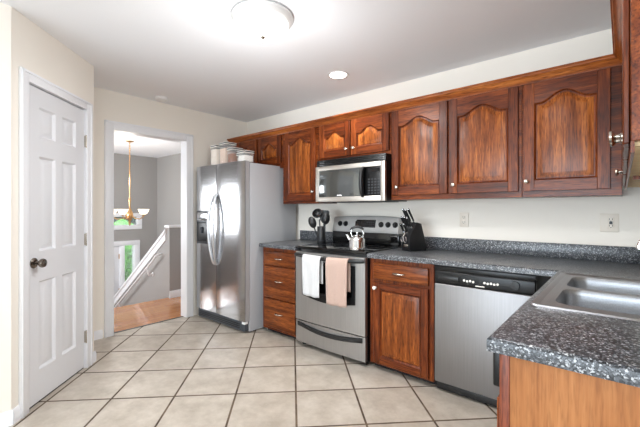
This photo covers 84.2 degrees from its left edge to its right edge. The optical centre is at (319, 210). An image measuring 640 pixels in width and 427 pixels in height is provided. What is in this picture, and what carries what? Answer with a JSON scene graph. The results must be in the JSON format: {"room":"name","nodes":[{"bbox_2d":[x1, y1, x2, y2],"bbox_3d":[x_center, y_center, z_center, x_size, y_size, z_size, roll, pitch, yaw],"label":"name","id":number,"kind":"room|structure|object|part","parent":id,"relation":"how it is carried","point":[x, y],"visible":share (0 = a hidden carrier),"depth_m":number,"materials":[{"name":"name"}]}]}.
{"room":"kitchen","nodes":[
{"label":"kitchen","id":0,"kind":"room"},
{"bbox_2d":[0,3,10,413],"bbox_3d":[-3.762,0.030,-0.140,0.120,2.440,5.900,0,0,41],"label":"wall","id":1,"kind":"structure","parent":0,"point":[5,10],"depth_m":2.04,"materials":[{"name":"white paint"}]},
{"bbox_2d":[0,410,12,426],"bbox_3d":[-3.709,1.208,-0.181,0.014,0.085,5.907,0,0,41],"label":"baseboard","id":2,"kind":"structure","parent":1,"relation":"attached to","point":[6,418],"depth_m":2.04,"materials":[{"name":"white paint"}]},
{"bbox_2d":[11,6,93,409],"bbox_3d":[-1.890,0.030,2.492,0.110,2.440,0.862,0,0,-5],"label":"wall","id":3,"kind":"structure","parent":0,"point":[34,49],"depth_m":2.17,"materials":[{"name":"white paint"}]},
{"bbox_2d":[12,405,19,423],"bbox_3d":[-1.796,1.208,2.092,0.014,0.085,0.049,0,0,-5],"label":"baseboard","id":4,"kind":"structure","parent":3,"relation":"attached to","point":[16,411],"depth_m":2.09,"materials":[{"name":"white paint"}]},
{"bbox_2d":[18,66,92,418],"bbox_3d":[-1.878,0.194,2.490,0.134,2.113,0.756,0,0,-5],"label":"trim","id":5,"kind":"structure","parent":3,"relation":"attached to","point":[26,77],"depth_m":2.18,"materials":[{"name":"white paint"}]},
{"bbox_2d":[29,367,83,408],"bbox_3d":[-1.891,1.247,2.489,0.088,0.006,0.620,0,0,-5],"label":"trim","id":6,"kind":"structure","parent":3,"relation":"attached to","point":[83,367],"depth_m":2.45,"materials":[{"name":"grey plastic"}]},
{"bbox_2d":[29,84,86,407],"bbox_3d":[-1.820,0.225,2.495,0.108,2.023,0.638,0,0,-5],"label":"door","id":7,"kind":"structure","parent":3,"relation":"in","point":[57,140],"depth_m":2.45,"materials":[{"name":"white paint"}]},
{"bbox_3d":[-1.783,0.336,2.252,0.073,0.066,0.066,0,0,-5],"label":"knob","id":8,"kind":"part","parent":7,"relation":"part of","materials":[{"name":"silver metal"}]},
{"bbox_2d":[93,351,96,362],"bbox_3d":[-1.860,1.208,2.905,0.014,0.085,0.067,0,0,-5],"label":"baseboard","id":9,"kind":"structure","parent":3,"relation":"attached to","point":[94,352],"depth_m":2.92,"materials":[{"name":"white paint"}]},
{"bbox_2d":[114,153,156,288],"bbox_3d":[-5.154,0.780,6.453,0.120,3.940,4.320,0,0,41],"label":"wall","id":10,"kind":"structure","parent":0,"point":[143,170],"depth_m":7.73,"materials":[{"name":"grey paint"}]},
{"bbox_2d":[114,246,119,295],"bbox_3d":[-4.544,1.745,7.133,0.065,1.990,0.945,0,0,41],"label":"door","id":11,"kind":"structure","parent":10,"relation":"in","point":[116,248],"depth_m":7.43,"materials":[{"name":"white paint"}]},
{"bbox_2d":[114,240,139,285],"bbox_3d":[-4.427,1.700,7.197,0.020,2.100,1.475,0,0,41],"label":"trim","id":12,"kind":"structure","parent":10,"relation":"attached to","point":[136,243],"depth_m":7.51,"materials":[{"name":"white paint"}]},
{"bbox_2d":[114,213,141,229],"bbox_3d":[-4.452,0.205,7.221,0.090,0.410,1.560,0,0,41],"label":"window","id":13,"kind":"structure","parent":10,"relation":"in","point":[138,215],"depth_m":7.60,"materials":[{"name":"white paint"}]},
{"bbox_2d":[114,241,167,306],"bbox_3d":[-3.173,1.540,5.985,2.600,2.420,0.100,0,0,41],"label":"wall","id":14,"kind":"structure","parent":0,"point":[147,288],"depth_m":5.41,"materials":[{"name":"grey paint"}]},
{"bbox_2d":[114,253,161,307],"bbox_3d":[-3.207,1.404,5.880,2.300,1.547,0.104,0,0,41],"label":"stair handrail","id":15,"kind":"object","parent":14,"relation":"attached to","point":[155,256],"visible":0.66,"depth_m":5.41,"materials":[{"name":"white paint"}]},
{"bbox_2d":[114,229,166,304],"bbox_3d":[-3.166,1.206,5.979,2.619,1.874,0.160,0,0,41],"label":"trim","id":16,"kind":"structure","parent":14,"relation":"attached to","point":[159,242],"depth_m":5.58,"materials":[{"name":"white paint"}]},
{"bbox_2d":[157,153,180,238],"bbox_3d":[-2.180,0.780,6.833,4.210,3.940,0.120,0,0,41],"label":"wall","id":17,"kind":"structure","parent":0,"point":[168,167],"depth_m":7.71,"materials":[{"name":"grey paint"}]},
{"bbox_2d":[94,87,246,337],"bbox_3d":[-3.800,0.030,1.602,0.120,2.440,8.500,0,0,41],"label":"wall","id":18,"kind":"structure","parent":0,"point":[207,130],"depth_m":3.77,"materials":[{"name":"white paint"}]},
{"bbox_2d":[94,330,102,339],"bbox_3d":[-2.203,1.208,3.369,0.014,0.085,0.238,0,0,41],"label":"baseboard","id":19,"kind":"structure","parent":18,"relation":"attached to","point":[98,334],"depth_m":3.43,"materials":[{"name":"white paint"}]},
{"bbox_2d":[104,120,192,337],"bbox_3d":[-1.851,0.180,3.866,0.143,2.140,0.945,0,0,41],"label":"trim","id":20,"kind":"structure","parent":18,"relation":"attached to","point":[186,140],"depth_m":3.79,"materials":[{"name":"white paint"}]},
{"bbox_2d":[114,316,183,332],"bbox_3d":[-1.864,1.248,3.877,0.020,0.004,0.775,0,0,41],"label":"trim","id":21,"kind":"structure","parent":18,"relation":"attached to","point":[180,316],"depth_m":3.86,"materials":[{"name":"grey wood"}]},
{"bbox_2d":[166,228,180,297],"bbox_3d":[-1.764,0.750,5.557,0.100,1.000,1.280,0,0,41],"label":"wall","id":22,"kind":"structure","parent":0,"point":[173,235],"depth_m":5.09,"materials":[{"name":"grey paint"}]},
{"bbox_2d":[164,225,180,227],"bbox_3d":[-1.768,0.233,5.548,0.145,0.035,1.300,0,0,41],"label":"trim","id":23,"kind":"structure","parent":22,"relation":"on","point":[165,226],"depth_m":5.07,"materials":[{"name":"white paint"}]},
{"bbox_2d":[170,289,180,297],"bbox_3d":[-1.711,1.200,5.531,0.014,0.100,1.310,0,0,41],"label":"baseboard","id":24,"kind":"structure","parent":22,"relation":"attached to","point":[175,293],"depth_m":5.09,"materials":[{"name":"white paint"}]},
{"bbox_2d":[9,296,496,426],"bbox_3d":[-0.669,1.400,-0.514,9.550,0.300,9.350,0,0,41],"label":"floor","id":25,"kind":"structure","parent":0,"point":[196,370],"depth_m":2.50,"materials":[{"name":"beige tile"}]},
{"bbox_2d":[197,160,295,331],"bbox_3d":[-0.886,0.374,4.093,0.906,1.752,0.817,0,0,41],"label":"refrigerator","id":26,"kind":"object","parent":25,"relation":"on","point":[240,206],"visible":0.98,"depth_m":3.75,"materials":[{"name":"grey metal"}]},
{"bbox_3d":[-1.274,0.311,4.030,0.398,1.627,0.066,0,0,40],"label":"freezer door","id":27,"kind":"part","parent":26,"relation":"part of","materials":[{"name":"silver metal"}]},
{"bbox_3d":[-1.187,0.205,3.871,0.099,0.787,0.032,0,0,-24],"label":"handle","id":28,"kind":"part","parent":26,"relation":"part of","materials":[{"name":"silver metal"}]},
{"bbox_3d":[-1.137,0.205,3.829,0.032,0.787,0.099,0,0,15],"label":"handle","id":29,"kind":"part","parent":26,"relation":"part of","materials":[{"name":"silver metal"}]},
{"bbox_2d":[210,145,227,164],"bbox_3d":[-1.165,-0.621,4.072,0.138,0.235,0.148,0,0,44],"label":"canister","id":30,"kind":"object","parent":26,"relation":"on","point":[215,154],"visible":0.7,"depth_m":4.01,"materials":[{"name":"white ceramic"}]},
{"bbox_3d":[-1.165,-0.726,4.072,0.138,0.025,0.148,0,0,44],"label":"lid","id":31,"kind":"part","parent":30,"relation":"part of","materials":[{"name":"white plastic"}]},
{"bbox_2d":[219,141,236,163],"bbox_3d":[-1.041,-0.630,3.993,0.138,0.255,0.148,0,0,44],"label":"canister","id":32,"kind":"object","parent":26,"relation":"on","point":[224,153],"visible":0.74,"depth_m":3.94,"materials":[{"name":"white plastic"}]},
{"bbox_3d":[-1.041,-0.746,3.993,0.138,0.025,0.148,0,0,44],"label":"lid","id":33,"kind":"part","parent":32,"relation":"part of","materials":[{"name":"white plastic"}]},
{"bbox_3d":[-0.927,0.311,3.734,0.501,1.627,0.066,0,0,40],"label":"door","id":34,"kind":"part","parent":26,"relation":"part of","materials":[{"name":"silver metal"}]},
{"bbox_2d":[227,147,242,162],"bbox_3d":[-0.939,-0.593,3.905,0.118,0.180,0.138,0,0,45],"label":"canister","id":35,"kind":"object","parent":26,"relation":"on","point":[232,157],"visible":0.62,"depth_m":3.86,"materials":[{"name":"brown ceramic"}]},
{"bbox_3d":[-0.939,-0.670,3.905,0.118,0.025,0.138,0,0,44],"label":"lid","id":36,"kind":"part","parent":35,"relation":"part of","materials":[{"name":"silver metal"}]},
{"bbox_2d":[237,150,253,161],"bbox_3d":[-0.783,-0.563,3.733,0.133,0.120,0.128,0,0,44],"label":"canister","id":37,"kind":"object","parent":26,"relation":"on","point":[246,156],"visible":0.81,"depth_m":3.69,"materials":[{"name":"white plastic"}]},
{"bbox_3d":[-0.783,-0.611,3.733,0.133,0.025,0.128,0,0,44],"label":"lid","id":38,"kind":"part","parent":37,"relation":"part of","materials":[{"name":"silver metal"}]},
{"bbox_2d":[263,247,297,338],"bbox_3d":[-0.226,0.813,3.704,0.502,0.874,0.641,0,0,41],"label":"base cabinet","id":39,"kind":"object","parent":25,"relation":"on","point":[279,265],"visible":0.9,"depth_m":3.48,"materials":[{"name":"brown wood"}]},
{"bbox_3d":[-0.398,1.036,3.489,0.438,0.284,0.020,0,0,40],"label":"drawer","id":40,"kind":"part","parent":39,"relation":"part of","materials":[{"name":"brown wood"}]},
{"bbox_3d":[-0.398,0.721,3.489,0.438,0.314,0.020,0,0,40],"label":"drawer","id":41,"kind":"part","parent":39,"relation":"part of","materials":[{"name":"brown wood"}]},
{"bbox_3d":[-0.398,0.481,3.489,0.438,0.138,0.020,0,0,40],"label":"drawer","id":42,"kind":"part","parent":39,"relation":"part of","materials":[{"name":"brown wood"}]},
{"bbox_2d":[259,230,332,249],"bbox_3d":[-0.226,0.303,3.714,0.523,0.142,0.630,0,0,41],"label":"countertop","id":43,"kind":"structure","parent":39,"relation":"on","point":[306,237],"depth_m":3.79,"materials":[{"name":"stone"}]},
{"bbox_2d":[294,216,402,364],"bbox_3d":[0.246,0.652,3.254,0.772,1.195,0.702,0,0,41],"label":"electric range","id":44,"kind":"object","parent":25,"relation":"on","point":[344,331],"visible":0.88,"depth_m":3.06,"materials":[{"name":"silver metal"}]},
{"bbox_2d":[302,254,322,297],"bbox_3d":[-0.069,0.568,3.081,0.218,0.360,0.057,0,0,44],"label":"dish towel","id":45,"kind":"object","parent":44,"relation":"hanging from","point":[312,267],"visible":1,"depth_m":3.05,"materials":[{"name":"white fabric"}]},
{"bbox_2d":[317,226,325,243],"bbox_3d":[0.014,0.243,3.493,0.086,0.168,0.086,0,0,41],"label":"utensil crock","id":46,"kind":"object","parent":44,"relation":"on","point":[321,235],"visible":0.98,"depth_m":3.46,"materials":[{"name":"black ceramic"}]},
{"bbox_2d":[308,217,316,235],"bbox_3d":[-0.059,0.187,3.480,0.113,0.250,0.032,0,0,-3],"label":"serving spoon","id":47,"kind":"object","parent":46,"relation":"in","point":[312,222],"visible":0.98,"depth_m":3.47,"materials":[{"name":"black plastic"}]},
{"bbox_2d":[312,209,321,226],"bbox_3d":[-0.019,0.147,3.485,0.099,0.329,0.089,0,0,41],"label":"ladle","id":48,"kind":"object","parent":46,"relation":"in","point":[316,213],"visible":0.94,"depth_m":3.50,"materials":[{"name":"black plastic"}]},
{"bbox_2d":[320,210,328,226],"bbox_3d":[0.047,0.154,3.495,0.096,0.315,0.017,0,0,6],"label":"spatula","id":49,"kind":"object","parent":46,"relation":"in","point":[323,211],"visible":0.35,"depth_m":3.49,"materials":[{"name":"black plastic"}]},
{"bbox_2d":[322,213,329,231],"bbox_3d":[0.053,0.167,3.450,0.083,0.289,0.038,0,0,20],"label":"slotted spoon","id":50,"kind":"object","parent":46,"relation":"in","point":[326,217],"visible":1,"depth_m":3.44,"materials":[{"name":"black plastic"}]},
{"bbox_3d":[0.043,0.410,3.016,0.765,0.041,0.078,0,0,40],"label":"handle","id":51,"kind":"part","parent":44,"relation":"part of","materials":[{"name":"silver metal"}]},
{"bbox_3d":[0.054,1.058,3.029,0.712,0.080,0.033,0,0,40],"label":"handle","id":52,"kind":"part","parent":44,"relation":"part of","materials":[{"name":"black plastic"}]},
{"bbox_3d":[0.075,1.109,3.053,0.764,0.193,0.037,0,0,40],"label":"storage drawer","id":53,"kind":"part","parent":44,"relation":"part of","materials":[{"name":"silver metal"}]},
{"bbox_3d":[0.074,0.690,3.052,0.764,0.624,0.041,0,0,40],"label":"oven door","id":54,"kind":"part","parent":44,"relation":"part of","materials":[{"name":"silver metal"}]},
{"bbox_2d":[325,257,350,307],"bbox_3d":[0.145,0.585,2.901,0.216,0.396,0.058,0,0,37],"label":"dish towel","id":55,"kind":"object","parent":44,"relation":"hanging from","point":[337,270],"visible":1,"depth_m":2.87,"materials":[{"name":"fabric"}]},
{"bbox_2d":[296,242,399,254],"bbox_3d":[0.252,0.340,3.260,0.772,0.025,0.565,0,0,40],"label":"cooktop","id":56,"kind":"object","parent":44,"relation":"in","point":[339,248],"depth_m":3.16,"materials":[{"name":"grey glass"}]},
{"bbox_2d":[346,225,364,250],"bbox_3d":[0.303,0.226,2.932,0.144,0.202,0.136,0,0,-23],"label":"tea kettle","id":57,"kind":"object","parent":44,"relation":"on","point":[356,242],"visible":1,"depth_m":2.89,"materials":[{"name":"silver metal"}]},
{"bbox_3d":[0.306,0.147,2.934,0.120,0.043,0.022,0,0,19],"label":"handle","id":58,"kind":"part","parent":57,"relation":"part of","materials":[{"name":"black plastic"}]},
{"bbox_3d":[0.449,0.135,3.478,0.754,0.160,0.097,0,0,40],"label":"control panel","id":59,"kind":"part","parent":44,"relation":"part of","materials":[{"name":"silver metal"}]},
{"bbox_2d":[370,258,436,384],"bbox_3d":[0.772,0.813,2.852,0.526,0.874,0.641,0,0,41],"label":"base cabinet","id":60,"kind":"object","parent":25,"relation":"on","point":[402,294],"visible":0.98,"depth_m":2.62,"materials":[{"name":"brown wood"}]},
{"bbox_3d":[0.595,0.473,2.641,0.450,0.123,0.020,0,0,40],"label":"drawer","id":61,"kind":"part","parent":60,"relation":"part of","materials":[{"name":"brown wood"}]},
{"bbox_3d":[0.595,0.875,2.641,0.450,0.630,0.020,0,0,40],"label":"door","id":62,"kind":"part","parent":60,"relation":"part of","materials":[{"name":"brown wood"}]},
{"bbox_2d":[435,265,550,406],"bbox_3d":[1.209,0.816,2.474,0.610,0.868,0.597,0,0,41],"label":"dishwasher","id":63,"kind":"object","parent":25,"relation":"on","point":[471,304],"visible":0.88,"depth_m":2.29,"materials":[{"name":"silver metal"}]},
{"bbox_3d":[1.049,1.208,2.290,0.590,0.053,0.035,0,0,40],"label":"kick plate","id":64,"kind":"part","parent":63,"relation":"part of","materials":[{"name":"black plastic"}]},
{"bbox_3d":[1.037,0.840,2.272,0.606,0.676,0.044,0,0,40],"label":"door","id":65,"kind":"part","parent":63,"relation":"part of","materials":[{"name":"silver metal"}]},
{"bbox_2d":[493,352,639,426],"bbox_3d":[1.132,0.813,1.263,0.630,0.874,1.329,0,0,41],"label":"base cabinet","id":66,"kind":"object","parent":25,"relation":"on","point":[532,394],"visible":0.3,"depth_m":0.86,"materials":[{"name":"brown wood"}]},
{"bbox_3d":[0.637,0.855,1.140,0.020,0.670,0.420,0,0,40],"label":"door","id":67,"kind":"part","parent":66,"relation":"part of","materials":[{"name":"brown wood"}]},
{"bbox_2d":[367,236,639,387],"bbox_3d":[0.851,0.303,1.901,1.885,0.142,1.988,0,0,41],"label":"countertop","id":68,"kind":"structure","parent":66,"relation":"on","point":[608,348],"depth_m":1.12,"materials":[{"name":"stone"}]},
{"bbox_2d":[402,222,426,250],"bbox_3d":[0.788,0.218,2.963,0.174,0.235,0.112,0,0,-21],"label":"knife block","id":69,"kind":"object","parent":68,"relation":"on","point":[416,241],"visible":0.94,"depth_m":2.91,"materials":[{"name":"black wood"}]},
{"bbox_2d":[401,232,406,242],"bbox_3d":[0.700,0.224,2.933,0.027,0.093,0.082,0,0,-22],"label":"scissors","id":70,"kind":"object","parent":69,"relation":"hanging from","point":[404,232],"visible":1,"depth_m":2.93,"materials":[{"name":"silver metal"}]},
{"bbox_2d":[407,208,414,222],"bbox_3d":[0.750,0.043,2.914,0.074,0.117,0.018,0,0,-22],"label":"knife","id":71,"kind":"object","parent":69,"relation":"on","point":[408,209],"visible":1,"depth_m":2.91,"materials":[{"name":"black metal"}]},
{"bbox_2d":[493,352,499,386],"bbox_3d":[0.625,0.435,1.136,0.024,0.106,0.420,0,0,40],"label":"handle","id":72,"kind":"object","parent":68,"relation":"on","point":[496,357],"depth_m":0.98,"materials":[{"name":"plastic"}]},
{"bbox_2d":[530,273,639,321],"bbox_3d":[1.227,0.425,1.392,0.562,0.191,0.840,0,0,41],"label":"sink","id":73,"kind":"object","parent":68,"relation":"in","point":[614,297],"visible":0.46,"depth_m":1.46,"materials":[{"name":"silver metal"}]},
{"bbox_3d":[1.097,0.427,1.266,0.405,0.187,0.320,0,0,40],"label":"bowl","id":74,"kind":"part","parent":73,"relation":"part of","materials":[{"name":"silver metal"}]},
{"bbox_3d":[1.331,0.427,1.539,0.405,0.187,0.320,0,0,40],"label":"bowl","id":75,"kind":"part","parent":73,"relation":"part of","materials":[{"name":"silver metal"}]},
{"bbox_2d":[0,0,611,157],"bbox_3d":[-1.899,-1.240,0.471,12.900,0.100,9.450,0,0,41],"label":"ceiling","id":76,"kind":"structure","parent":0,"point":[192,54],"depth_m":2.54,"materials":[{"name":"white paint"}]},
{"bbox_2d":[114,140,148,225],"bbox_3d":[-3.270,-0.460,6.095,0.671,1.460,0.675,0,0,41],"label":"chandelier","id":77,"kind":"object","parent":76,"relation":"hanging from","point":[128,213],"visible":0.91,"depth_m":6.04,"materials":[{"name":"gold metal"}]},
{"bbox_3d":[-3.237,0.026,5.814,0.176,0.092,0.176,0,0,40],"label":"lamp shade","id":78,"kind":"part","parent":77,"relation":"part of","materials":[{"name":"beige glass"}]},
{"bbox_3d":[-3.266,-0.680,6.077,0.022,0.980,0.022,0,0,18],"label":"chain","id":79,"kind":"part","parent":77,"relation":"part of","materials":[{"name":"gold metal"}]},
{"bbox_3d":[-3.006,0.026,6.022,0.176,0.092,0.176,0,0,40],"label":"lamp shade","id":80,"kind":"part","parent":77,"relation":"part of","materials":[{"name":"beige glass"}]},
{"bbox_2d":[155,96,167,101],"bbox_3d":[-1.674,-1.172,3.737,0.120,0.036,0.120,0,0,41],"label":"smoke detector","id":81,"kind":"object","parent":76,"relation":"attached to","point":[158,98],"visible":1,"depth_m":3.70,"materials":[{"name":"white plastic"}]},
{"bbox_2d":[231,0,293,41],"bbox_3d":[-0.352,-1.119,2.175,0.378,0.140,0.378,0,0,41],"label":"flush ceiling light","id":82,"kind":"object","parent":76,"relation":"attached to","point":[258,20],"visible":1,"depth_m":2.07,"materials":[{"name":"white glass"}]},
{"bbox_2d":[327,71,348,78],"bbox_3d":[0.159,-1.185,3.112,0.196,0.010,0.196,0,0,41],"label":"recessed light","id":83,"kind":"object","parent":76,"relation":"in","point":[334,74],"visible":1,"depth_m":3.10,"materials":[{"name":"white ceramic"}]},
{"bbox_2d":[247,28,639,247],"bbox_3d":[0.660,0.030,3.460,4.490,2.440,0.120,0,0,41],"label":"wall","id":84,"kind":"structure","parent":0,"point":[566,220],"depth_m":2.75,"materials":[{"name":"white paint"}]},
{"bbox_2d":[232,134,282,167],"bbox_3d":[-0.681,-0.659,4.306,0.971,0.382,0.326,0,0,41],"label":"upper cabinet","id":85,"kind":"object","parent":84,"relation":"attached to","point":[267,150],"visible":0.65,"depth_m":4.03,"materials":[{"name":"brown wood"}]},
{"bbox_3d":[-0.876,-0.672,4.272,0.360,0.320,0.020,0,0,40],"label":"door","id":86,"kind":"part","parent":85,"relation":"part of","materials":[{"name":"brown wood"}]},
{"bbox_3d":[-0.573,-0.672,4.013,0.385,0.320,0.020,0,0,40],"label":"door","id":87,"kind":"part","parent":85,"relation":"part of","materials":[{"name":"brown wood"}]},
{"bbox_2d":[283,127,336,203],"bbox_3d":[-0.127,-0.460,3.813,0.509,0.780,0.356,0,0,41],"label":"upper cabinet","id":88,"kind":"object","parent":84,"relation":"attached to","point":[301,147],"visible":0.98,"depth_m":3.69,"materials":[{"name":"brown wood"}]},
{"bbox_3d":[-0.212,-0.468,3.705,0.442,0.732,0.020,0,0,40],"label":"door","id":89,"kind":"part","parent":88,"relation":"part of","materials":[{"name":"brown wood"}]},
{"bbox_2d":[300,230,332,241],"bbox_3d":[-0.028,0.284,3.946,0.523,0.104,0.020,0,0,40],"label":"backsplash","id":90,"kind":"structure","parent":84,"relation":"attached to","point":[306,235],"depth_m":3.99,"materials":[{"name":"stone"}]},
{"bbox_2d":[319,112,390,160],"bbox_3d":[0.379,-0.666,3.381,0.819,0.367,0.356,0,0,41],"label":"upper cabinet","id":91,"kind":"object","parent":84,"relation":"attached to","point":[369,135],"visible":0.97,"depth_m":3.23,"materials":[{"name":"brown wood"}]},
{"bbox_3d":[0.140,-0.672,3.404,0.372,0.324,0.020,0,0,40],"label":"door","id":92,"kind":"part","parent":91,"relation":"part of","materials":[{"name":"brown wood"}]},
{"bbox_2d":[316,153,406,202],"bbox_3d":[0.361,-0.277,3.320,0.762,0.406,0.452,0,0,41],"label":"microwave oven","id":93,"kind":"object","parent":91,"relation":"attached to","point":[365,178],"visible":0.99,"depth_m":3.14,"materials":[{"name":"silver metal"}]},
{"bbox_3d":[0.256,-0.247,3.196,0.762,0.335,0.030,0,0,40],"label":"frame","id":94,"kind":"part","parent":93,"relation":"part of","materials":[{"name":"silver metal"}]},
{"bbox_3d":[0.360,-0.247,3.065,0.038,0.273,0.062,0,0,40],"label":"handle","id":95,"kind":"part","parent":93,"relation":"part of","materials":[{"name":"black plastic"}]},
{"bbox_3d":[0.440,-0.672,3.148,0.396,0.324,0.020,0,0,40],"label":"door","id":96,"kind":"part","parent":91,"relation":"part of","materials":[{"name":"brown wood"}]},
{"bbox_2d":[391,86,526,199],"bbox_3d":[1.065,-0.469,2.795,0.985,0.762,0.356,0,0,41],"label":"upper cabinet","id":97,"kind":"object","parent":84,"relation":"attached to","point":[468,147],"visible":1,"depth_m":2.64,"materials":[{"name":"brown wood"}]},
{"bbox_3d":[0.792,-0.480,2.847,0.470,0.707,0.020,0,0,40],"label":"door","id":98,"kind":"part","parent":97,"relation":"part of","materials":[{"name":"brown wood"}]},
{"bbox_2d":[227,0,622,142],"bbox_3d":[-0.265,-0.869,2.606,3.812,0.061,1.760,0,0,41],"label":"crown molding","id":99,"kind":"structure","parent":97,"relation":"attached to","point":[616,6],"depth_m":2.48,"materials":[{"name":"brown wood"}]},
{"bbox_3d":[0.290,-0.869,3.255,3.812,0.061,0.052,0,0,40],"label":"crown","id":100,"kind":"part","parent":99,"relation":"part of","materials":[{"name":"brown wood"}]},
{"bbox_3d":[1.165,-0.869,1.385,0.052,0.061,1.760,0,0,40],"label":"crown","id":101,"kind":"part","parent":99,"relation":"part of","materials":[{"name":"brown wood"}]},
{"bbox_3d":[1.159,-0.480,2.534,0.466,0.707,0.020,0,0,40],"label":"door","id":102,"kind":"part","parent":97,"relation":"part of","materials":[{"name":"brown wood"}]},
{"bbox_2d":[460,212,468,226],"bbox_3d":[1.189,0.078,2.922,0.072,0.120,0.010,0,0,41],"label":"wall outlet","id":103,"kind":"object","parent":84,"relation":"attached to","point":[464,216],"visible":1,"depth_m":2.92,"materials":[{"name":"beige plastic"}]},
{"bbox_2d":[424,236,639,263],"bbox_3d":[1.482,0.284,2.656,1.865,0.104,0.020,0,0,40],"label":"backsplash","id":104,"kind":"structure","parent":84,"relation":"attached to","point":[619,254],"depth_m":2.55,"materials":[{"name":"stone"}]},
{"bbox_2d":[522,65,621,197],"bbox_3d":[1.635,-0.469,2.308,0.511,0.762,0.356,0,0,41],"label":"upper cabinet","id":105,"kind":"object","parent":84,"relation":"attached to","point":[567,121],"visible":0.98,"depth_m":2.18,"materials":[{"name":"brown wood"}]},
{"bbox_2d":[600,214,618,231],"bbox_3d":[1.895,0.082,2.319,0.096,0.120,0.010,0,0,41],"label":"wall outlet","id":106,"kind":"object","parent":84,"relation":"attached to","point":[608,222],"visible":1,"depth_m":2.31,"materials":[{"name":"beige plastic"}]},
{"bbox_3d":[1.596,0.030,1.221,0.120,2.440,2.070,0,0,40],"label":"wall","id":107,"kind":"structure","parent":0,"visible":0},
{"bbox_2d":[607,0,639,179],"bbox_3d":[0.999,-0.483,0.922,0.382,0.738,0.839,0,0,41],"label":"upper cabinet","id":108,"kind":"object","parent":107,"relation":"attached to","point":[630,137],"visible":1,"depth_m":0.72,"materials":[{"name":"brown wood"}]},
{"bbox_3d":[0.774,-0.193,0.929,0.031,0.031,0.031,0,0,40],"label":"knob","id":109,"kind":"part","parent":108,"relation":"part of","materials":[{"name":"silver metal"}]},
{"bbox_3d":[0.823,-0.193,0.986,0.031,0.031,0.031,0,0,40],"label":"knob","id":110,"kind":"part","parent":108,"relation":"part of","materials":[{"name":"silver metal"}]},
{"bbox_3d":[0.980,-0.486,1.138,0.012,0.702,0.495,0,0,40],"label":"door","id":111,"kind":"part","parent":108,"relation":"part of","materials":[{"name":"brown wood"}]},
{"bbox_3d":[0.718,-0.486,0.831,0.012,0.702,0.297,0,0,40],"label":"door","id":112,"kind":"part","parent":108,"relation":"part of","materials":[{"name":"brown wood"}]},
{"bbox_2d":[614,37,639,189],"bbox_3d":[1.559,-0.483,1.578,0.382,0.738,0.885,0,0,41],"label":"upper cabinet","id":113,"kind":"object","parent":107,"relation":"attached to","point":[634,181],"visible":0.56,"depth_m":1.75,"materials":[{"name":"brown wood"}]},
{"bbox_3d":[1.499,-0.193,1.778,0.031,0.031,0.031,0,0,40],"label":"knob","id":114,"kind":"part","parent":113,"relation":"part of","materials":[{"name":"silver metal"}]},
{"bbox_3d":[1.350,-0.486,1.571,0.012,0.702,0.572,0,0,40],"label":"door","id":115,"kind":"part","parent":113,"relation":"part of","materials":[{"name":"brown wood"}]},
{"label":"outside","id":116,"kind":"structure","parent":0,"visible":0},
{"bbox_3d":[-8.051,3.425,10.821,9.700,0.950,18.000,0,0,40],"label":"ground","id":117,"kind":"structure","parent":116,"visible":0},
{"bbox_2d":[114,219,133,280],"bbox_3d":[-5.204,1.647,10.229,2.162,2.869,3.103,0,0,41],"label":"shrub","id":118,"kind":"object","parent":117,"relation":"on","point":[128,248],"visible":0.04,"depth_m":9.59,"materials":[{"name":"green plant"}]},
{"bbox_2d":[114,217,135,224],"bbox_3d":[-6.625,0.345,13.139,3.180,5.222,2.956,0,0,41],"label":"tree","id":119,"kind":"object","parent":117,"relation":"on","point":[133,221],"visible":0.02,"depth_m":12.58,"materials":[{"name":"brown plant"}]}
]}

